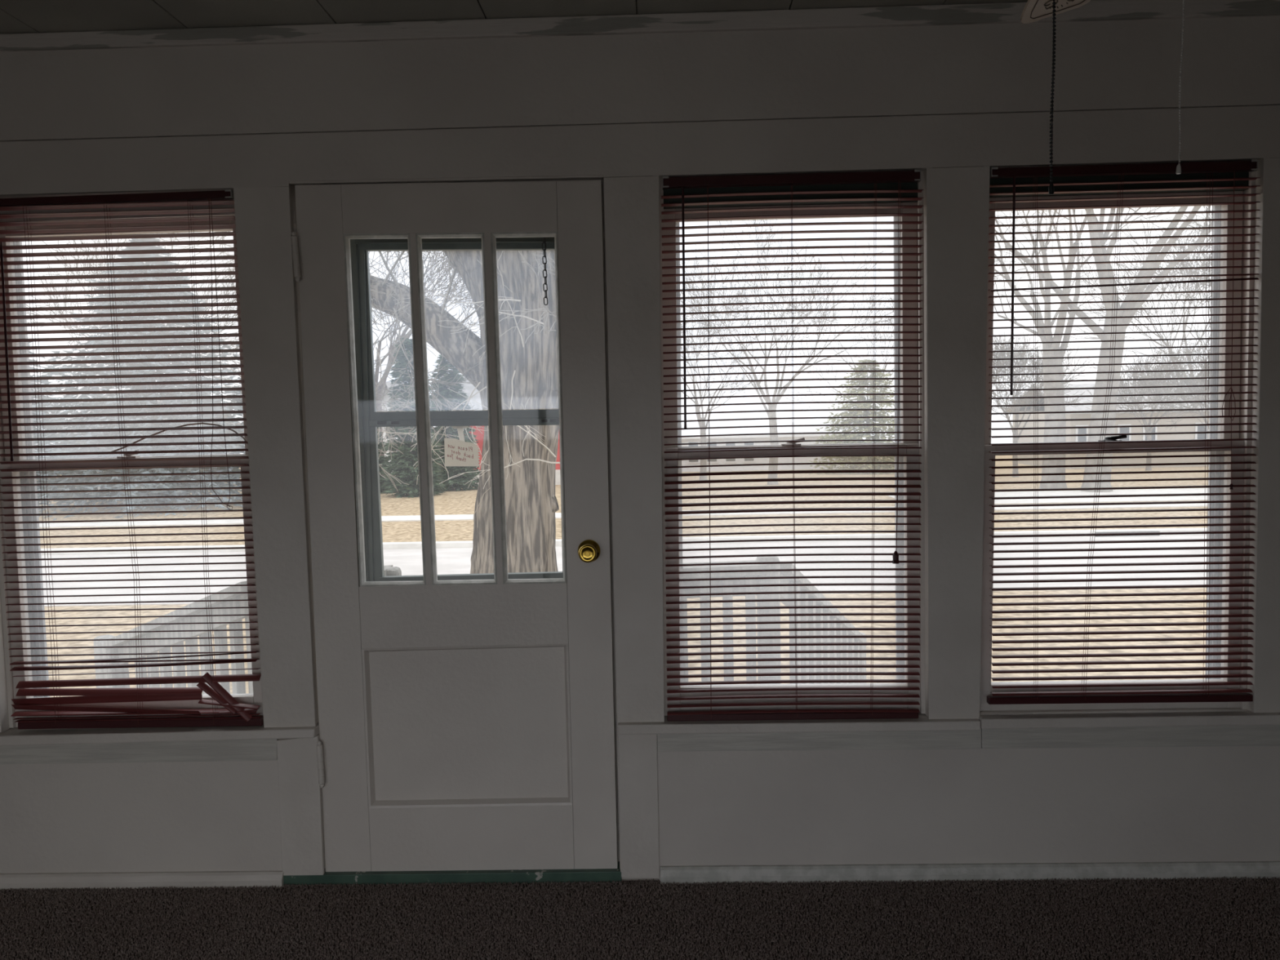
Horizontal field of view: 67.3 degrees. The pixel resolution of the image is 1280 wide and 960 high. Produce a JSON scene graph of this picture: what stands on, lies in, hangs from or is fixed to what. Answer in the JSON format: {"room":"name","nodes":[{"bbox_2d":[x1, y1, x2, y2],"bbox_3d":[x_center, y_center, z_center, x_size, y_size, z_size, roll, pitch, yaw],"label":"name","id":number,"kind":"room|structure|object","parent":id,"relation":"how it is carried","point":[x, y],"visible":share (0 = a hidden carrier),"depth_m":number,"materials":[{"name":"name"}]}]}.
{"room":"enclosed porch","nodes":[
{"label":"enclosed porch","id":0,"kind":"room"},
{"bbox_2d":[0,0,1027,34],"bbox_3d":[0.085,-1.229,0.965,5.270,0.100,3.760,-1,4,1],"label":"ceiling","id":1,"kind":"structure","parent":0,"point":[16,16],"depth_m":2.63,"materials":[{"name":"paint"}]},
{"bbox_2d":[1020,0,1184,195],"bbox_3d":[0.740,-0.808,1.351,1.236,0.824,1.247,-1,4,1],"label":"ceiling fan","id":2,"kind":"object","parent":1,"relation":"hanging from","point":[1033,11],"visible":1,"depth_m":1.86,"materials":[{"name":"beige"}]},
{"bbox_2d":[0,8,1279,880],"bbox_3d":[0.053,-0.073,2.852,5.267,2.574,0.163,-1,4,1],"label":"wall","id":3,"kind":"structure","parent":0,"point":[957,101],"depth_m":2.75,"materials":[{"name":"paint"}]},
{"bbox_2d":[0,188,319,746],"bbox_3d":[-1.744,-0.031,2.900,1.542,1.646,0.214,-1,4,1],"label":"window","id":4,"kind":"structure","parent":3,"relation":"in","point":[14,736],"depth_m":2.88,"materials":[{"name":"paint"}]},
{"bbox_2d":[0,189,263,728],"bbox_3d":[-1.523,-0.042,2.826,0.761,1.572,0.041,-1,4,1],"label":"blind","id":5,"kind":"object","parent":4,"relation":"attached to","point":[181,717],"visible":0.99,"depth_m":2.82,"materials":[{"name":"red"}]},
{"bbox_2d":[111,422,248,451],"bbox_3d":[-1.366,-0.125,2.844,0.425,0.087,0.005,-1,4,1],"label":"cord","id":6,"kind":"object","parent":4,"relation":"attached to","point":[187,424],"visible":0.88,"depth_m":2.84,"materials":[{"name":"black"}]},
{"bbox_2d":[283,861,622,885],"bbox_3d":[-0.562,1.188,2.966,1.019,0.036,0.184,-1,4,1],"label":"threshold","id":7,"kind":"object","parent":3,"relation":"attached to","point":[606,875],"visible":0.45,"depth_m":2.88,"materials":[{"name":"green paint"}]},
{"bbox_2d":[290,180,617,871],"bbox_3d":[-0.535,0.163,2.809,0.892,2.040,0.106,-1,4,1],"label":"door","id":8,"kind":"structure","parent":3,"relation":"in","point":[464,724],"depth_m":2.84,"materials":[{"name":"paint"}]},
{"bbox_2d":[350,236,563,581],"bbox_3d":[-0.504,0.150,2.927,0.762,2.137,0.050,-1,4,1],"label":"door","id":9,"kind":"structure","parent":8,"relation":"in","point":[369,420],"depth_m":2.90,"materials":[{"name":"grey paint"}]},
{"bbox_2d":[444,426,479,466],"bbox_3d":[-0.541,-0.104,2.917,0.109,0.127,0.002,-1,4,1],"label":"paper note","id":10,"kind":"object","parent":9,"relation":"attached to","point":[460,452],"visible":1,"depth_m":2.92,"materials":[{"name":"beige paper"}]},
{"bbox_2d":[542,237,547,305],"bbox_3d":[-0.280,-0.628,2.830,0.012,0.224,0.012,-4,5,-35],"label":"chain","id":11,"kind":"object","parent":9,"relation":"hanging from","point":[544,238],"visible":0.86,"depth_m":2.83,"materials":[{"name":"grey metal"}]},
{"bbox_2d":[288,174,620,869],"bbox_3d":[-0.536,0.160,2.885,0.945,2.103,0.157,-1,4,1],"label":"trim","id":12,"kind":"structure","parent":3,"relation":"attached to","point":[562,177],"depth_m":2.82,"materials":[{"name":"paint"}]},
{"bbox_2d":[0,0,1279,51],"bbox_3d":[-0.042,-1.271,2.688,4.678,0.054,0.026,-1,4,1],"label":"trim","id":13,"kind":"structure","parent":3,"relation":"attached to","point":[1095,10],"depth_m":2.67,"materials":[{"name":"paint"}]},
{"bbox_2d":[617,167,980,734],"bbox_3d":[0.447,-0.082,2.847,1.055,1.628,0.214,-1,4,1],"label":"window","id":14,"kind":"structure","parent":3,"relation":"in","point":[922,723],"depth_m":2.82,"materials":[{"name":"paint"}]},
{"bbox_2d":[661,169,924,720],"bbox_3d":[0.440,-0.080,2.774,0.752,1.579,0.042,-1,4,1],"label":"blind","id":15,"kind":"object","parent":14,"relation":"attached to","point":[870,177],"visible":1,"depth_m":2.78,"materials":[{"name":"red"}]},
{"bbox_2d":[660,861,1279,884],"bbox_3d":[1.252,1.156,2.827,2.385,0.054,0.022,-1,4,1],"label":"baseboard","id":16,"kind":"structure","parent":3,"relation":"attached to","point":[807,873],"depth_m":2.83,"materials":[{"name":"white wood"}]},
{"bbox_2d":[978,157,1279,728],"bbox_3d":[1.677,-0.107,2.817,1.436,1.629,0.214,-1,4,1],"label":"window","id":17,"kind":"structure","parent":3,"relation":"in","point":[1178,713],"depth_m":2.79,"materials":[{"name":"paint"}]},
{"bbox_2d":[986,159,1260,704],"bbox_3d":[1.386,-0.118,2.753,0.768,1.544,0.036,-1,4,1],"label":"blind","id":18,"kind":"object","parent":17,"relation":"attached to","point":[1083,696],"visible":0.99,"depth_m":2.76,"materials":[{"name":"red"}]},
{"bbox_2d":[0,875,1279,959],"bbox_3d":[0.138,1.342,1.121,5.070,0.064,3.506,-1,4,1],"label":"floor","id":19,"kind":"structure","parent":0,"point":[1224,918],"depth_m":2.64,"materials":[{"name":"carpet"}]},
{"label":"outside","id":20,"kind":"structure","parent":0,"visible":0},
{"bbox_2d":[36,455,1208,697],"bbox_3d":[1.740,-0.511,73.003,180.000,5.160,139.800,-1,4,1],"label":"lawn","id":21,"kind":"structure","parent":20,"point":[451,502],"depth_m":21.66,"materials":[{"name":"beige plant"}]},
{"bbox_2d":[27,337,97,495],"bbox_3d":[-25.444,-2.658,39.260,5.608,8.147,5.498,-1,4,1],"label":"evergreen tree","id":22,"kind":"object","parent":21,"relation":"on","point":[41,397],"visible":0.04,"depth_m":39.40,"materials":[{"name":"green plant"}]},
{"bbox_2d":[25,237,240,386],"bbox_3d":[-31.872,-8.258,61.190,15.029,17.145,16.889,0,4,20],"label":"bare tree","id":23,"kind":"object","parent":21,"relation":"on","point":[74,242],"visible":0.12,"depth_m":59.89,"materials":[{"name":"grey plant"}]},
{"bbox_2d":[31,238,244,520],"bbox_3d":[-16.296,-2.977,32.151,10.613,10.224,10.246,-1,4,5],"label":"evergreen tree","id":24,"kind":"object","parent":21,"relation":"on","point":[171,470],"visible":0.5,"depth_m":30.77,"materials":[{"name":"green plant"}]},
{"bbox_2d":[56,393,240,489],"bbox_3d":[-23.803,-1.925,47.304,5.291,4.550,8.800,-1,4,1],"label":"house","id":25,"kind":"structure","parent":21,"relation":"on","point":[229,469],"depth_m":44.69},
{"bbox_2d":[93,581,253,694],"bbox_3d":[-2.084,1.155,4.342,1.536,1.576,0.140,2,5,40],"label":"porch railing","id":26,"kind":"object","parent":21,"relation":"on","point":[238,687],"visible":0.3,"depth_m":4.20,"materials":[{"name":"grey wood"}]},
{"bbox_2d":[135,231,559,573],"bbox_3d":[-2.398,-1.724,9.053,4.828,6.260,4.015,-5,5,-40],"label":"tree","id":27,"kind":"object","parent":21,"relation":"on","point":[527,326],"visible":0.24,"depth_m":9.22,"materials":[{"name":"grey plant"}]},
{"bbox_2d":[230,250,479,475],"bbox_3d":[-10.004,-7.234,43.071,13.460,15.440,15.356,2,5,40],"label":"bare tree","id":28,"kind":"object","parent":21,"relation":"on","point":[436,260],"visible":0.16,"depth_m":43.10,"materials":[{"name":"grey plant"}]},
{"bbox_2d":[377,426,390,493],"bbox_3d":[-10.178,-1.073,36.029,1.804,3.572,1.785,-1,4,1],"label":"evergreen tree","id":29,"kind":"object","parent":21,"relation":"on","point":[380,460],"visible":0.09,"depth_m":35.92,"materials":[{"name":"green plant"}]},
{"bbox_2d":[381,381,402,475],"bbox_3d":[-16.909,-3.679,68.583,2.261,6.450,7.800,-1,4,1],"label":"house","id":30,"kind":"structure","parent":21,"relation":"on","point":[388,384],"depth_m":64.99,"materials":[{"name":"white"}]},
{"bbox_2d":[383,564,401,576],"bbox_3d":[-1.191,1.154,3.984,0.450,1.586,0.140,-1,4,-1],"label":"porch railing","id":31,"kind":"object","parent":21,"relation":"on","point":[389,570],"visible":0.15,"depth_m":3.90,"materials":[{"name":"grey wood"}]},
{"bbox_2d":[380,337,445,497],"bbox_3d":[-8.071,-2.136,33.869,2.293,5.771,2.318,-1,4,1],"label":"evergreen tree","id":32,"kind":"object","parent":21,"relation":"on","point":[402,468],"visible":0.52,"depth_m":33.48,"materials":[{"name":"green plant"}]},
{"bbox_2d":[429,354,479,491],"bbox_3d":[-7.410,-2.138,37.389,2.574,5.633,2.656,-1,4,1],"label":"evergreen tree","id":33,"kind":"object","parent":21,"relation":"on","point":[458,482],"visible":0.49,"depth_m":37.01,"materials":[{"name":"plant"}]},
{"bbox_2d":[458,376,560,486],"bbox_3d":[-4.918,-2.819,44.807,6.060,5.750,8.800,-1,4,1],"label":"house","id":34,"kind":"structure","parent":21,"relation":"on","point":[469,387],"depth_m":40.93,"materials":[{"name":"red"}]},
{"bbox_2d":[682,555,781,684],"bbox_3d":[0.350,1.112,3.955,0.461,1.610,0.140,-1,4,1],"label":"porch railing","id":35,"kind":"object","parent":21,"relation":"on","point":[775,558],"visible":0.35,"depth_m":3.86,"materials":[{"name":"grey wood"}]},
{"bbox_2d":[680,287,794,479],"bbox_3d":[3.377,-4.165,41.641,7.932,8.888,6.739,3,6,45],"label":"bare tree","id":36,"kind":"object","parent":21,"relation":"on","point":[701,424],"visible":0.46,"depth_m":42.57,"materials":[{"name":"grey plant"}]},
{"bbox_2d":[681,421,861,471],"bbox_3d":[7.707,-2.183,61.616,11.886,2.950,6.800,-1,4,1],"label":"house","id":37,"kind":"structure","parent":21,"relation":"on","point":[801,428],"depth_m":58.70,"materials":[{"name":"white"}]},
{"bbox_2d":[680,219,893,484],"bbox_3d":[5.479,-5.270,36.475,11.063,11.289,7.134,0,4,18],"label":"bare tree","id":38,"kind":"object","parent":21,"relation":"on","point":[771,406],"visible":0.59,"depth_m":36.32,"materials":[{"name":"grey plant"}]},
{"bbox_2d":[779,563,866,684],"bbox_3d":[0.883,1.074,4.620,0.140,1.577,1.388,1,5,27],"label":"porch railing","id":39,"kind":"object","parent":21,"relation":"on","point":[785,566],"visible":0.3,"depth_m":4.32,"materials":[{"name":"grey wood"}]},
{"bbox_2d":[768,280,893,439],"bbox_3d":[13.985,-6.599,61.537,12.138,12.026,8.879,0,4,15],"label":"bare tree","id":40,"kind":"object","parent":21,"relation":"on","point":[805,313],"visible":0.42,"depth_m":62.25,"materials":[{"name":"grey plant"}]},
{"bbox_2d":[808,359,894,475],"bbox_3d":[11.447,-2.787,48.436,6.147,6.610,6.207,-1,4,1],"label":"evergreen tree","id":41,"kind":"object","parent":21,"relation":"on","point":[878,375],"visible":0.46,"depth_m":47.99,"materials":[{"name":"green plant"}]},
{"bbox_2d":[991,329,1093,476],"bbox_3d":[15.020,-2.996,39.313,5.237,6.175,4.957,-3,5,-29],"label":"bare tree","id":42,"kind":"object","parent":21,"relation":"on","point":[1002,354],"visible":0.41,"depth_m":38.95,"materials":[{"name":"grey plant"}]},
{"bbox_2d":[993,206,1174,488],"bbox_3d":[13.190,-7.162,30.549,10.400,15.377,13.511,-3,4,-21],"label":"bare tree","id":43,"kind":"object","parent":21,"relation":"on","point":[1075,251],"visible":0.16,"depth_m":30.63,"materials":[{"name":"grey plant"}]},
{"bbox_2d":[995,205,1212,492],"bbox_3d":[15.350,-8.828,29.798,18.942,18.717,16.722,3,6,44],"label":"bare tree","id":44,"kind":"object","parent":21,"relation":"on","point":[1134,288],"visible":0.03,"depth_m":29.65,"materials":[{"name":"grey plant"}]},
{"bbox_2d":[1004,381,1209,469],"bbox_3d":[27.581,-3.068,52.078,12.541,4.450,8.800,-1,4,1],"label":"house","id":45,"kind":"structure","parent":21,"relation":"on","point":[1068,408],"depth_m":48.24,"materials":[{"name":"beige"}]},
{"bbox_2d":[1066,205,1212,381],"bbox_3d":[34.361,-9.539,60.630,14.178,17.166,11.963,-2,4,-5],"label":"bare tree","id":46,"kind":"object","parent":21,"relation":"on","point":[1182,264],"visible":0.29,"depth_m":60.77,"materials":[{"name":"grey plant"}]},
{"bbox_2d":[1083,337,1209,471],"bbox_3d":[23.633,-3.292,43.828,5.964,6.100,5.596,-1,4,-2],"label":"bare tree","id":47,"kind":"object","parent":21,"relation":"on","point":[1148,468],"visible":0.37,"depth_m":43.21,"materials":[{"name":"grey plant"}]},
{"bbox_2d":[1122,320,1210,430],"bbox_3d":[21.284,-3.074,36.329,5.783,6.269,5.996,-1,4,1],"label":"bare tree","id":48,"kind":"object","parent":21,"relation":"on","point":[1166,390],"visible":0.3,"depth_m":36.91,"materials":[{"name":"grey plant"}]},
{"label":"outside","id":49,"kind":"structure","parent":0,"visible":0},
{"bbox_2d":[40,534,1207,606],"bbox_3d":[0.413,1.538,16.018,180.000,0.803,8.200,-1,4,1],"label":"street","id":50,"kind":"structure","parent":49,"point":[449,560],"depth_m":15.82,"materials":[{"name":"grey asphalt"}]},
{"bbox_2d":[40,527,1207,555],"bbox_3d":[0.512,1.379,20.252,180.000,0.302,0.330,-1,4,1],"label":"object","id":51,"kind":"object","parent":50,"relation":"on","point":[439,544],"visible":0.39,"depth_m":20.17,"materials":[{"name":"concrete"}]},
{"bbox_3d":[-2.472,0.115,1.119,0.100,2.696,3.760,-1,4,1],"label":"wall","id":52,"kind":"structure","parent":0,"visible":0},
{"bbox_2d":[0,871,283,890],"bbox_3d":[-1.803,1.215,2.900,1.465,0.050,0.023,-1,4,1],"label":"baseboard","id":53,"kind":"structure","parent":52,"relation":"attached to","point":[203,879],"depth_m":2.89,"materials":[{"name":"paint"}]},
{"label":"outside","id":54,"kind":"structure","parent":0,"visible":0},
{"bbox_2d":[887,488,1208,504],"bbox_3d":[24.198,0.405,28.337,33.000,0.300,3.600,-1,4,1],"label":"driveway","id":55,"kind":"structure","parent":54,"point":[1173,491],"depth_m":28.66,"materials":[{"name":"concrete"}]},
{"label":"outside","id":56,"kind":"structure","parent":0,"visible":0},
{"bbox_2d":[39,502,1208,528],"bbox_3d":[0.646,1.049,26.107,180.000,0.300,1.200,-1,4,1],"label":"sidewalk","id":57,"kind":"structure","parent":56,"point":[557,515],"depth_m":25.80,"materials":[{"name":"concrete"}]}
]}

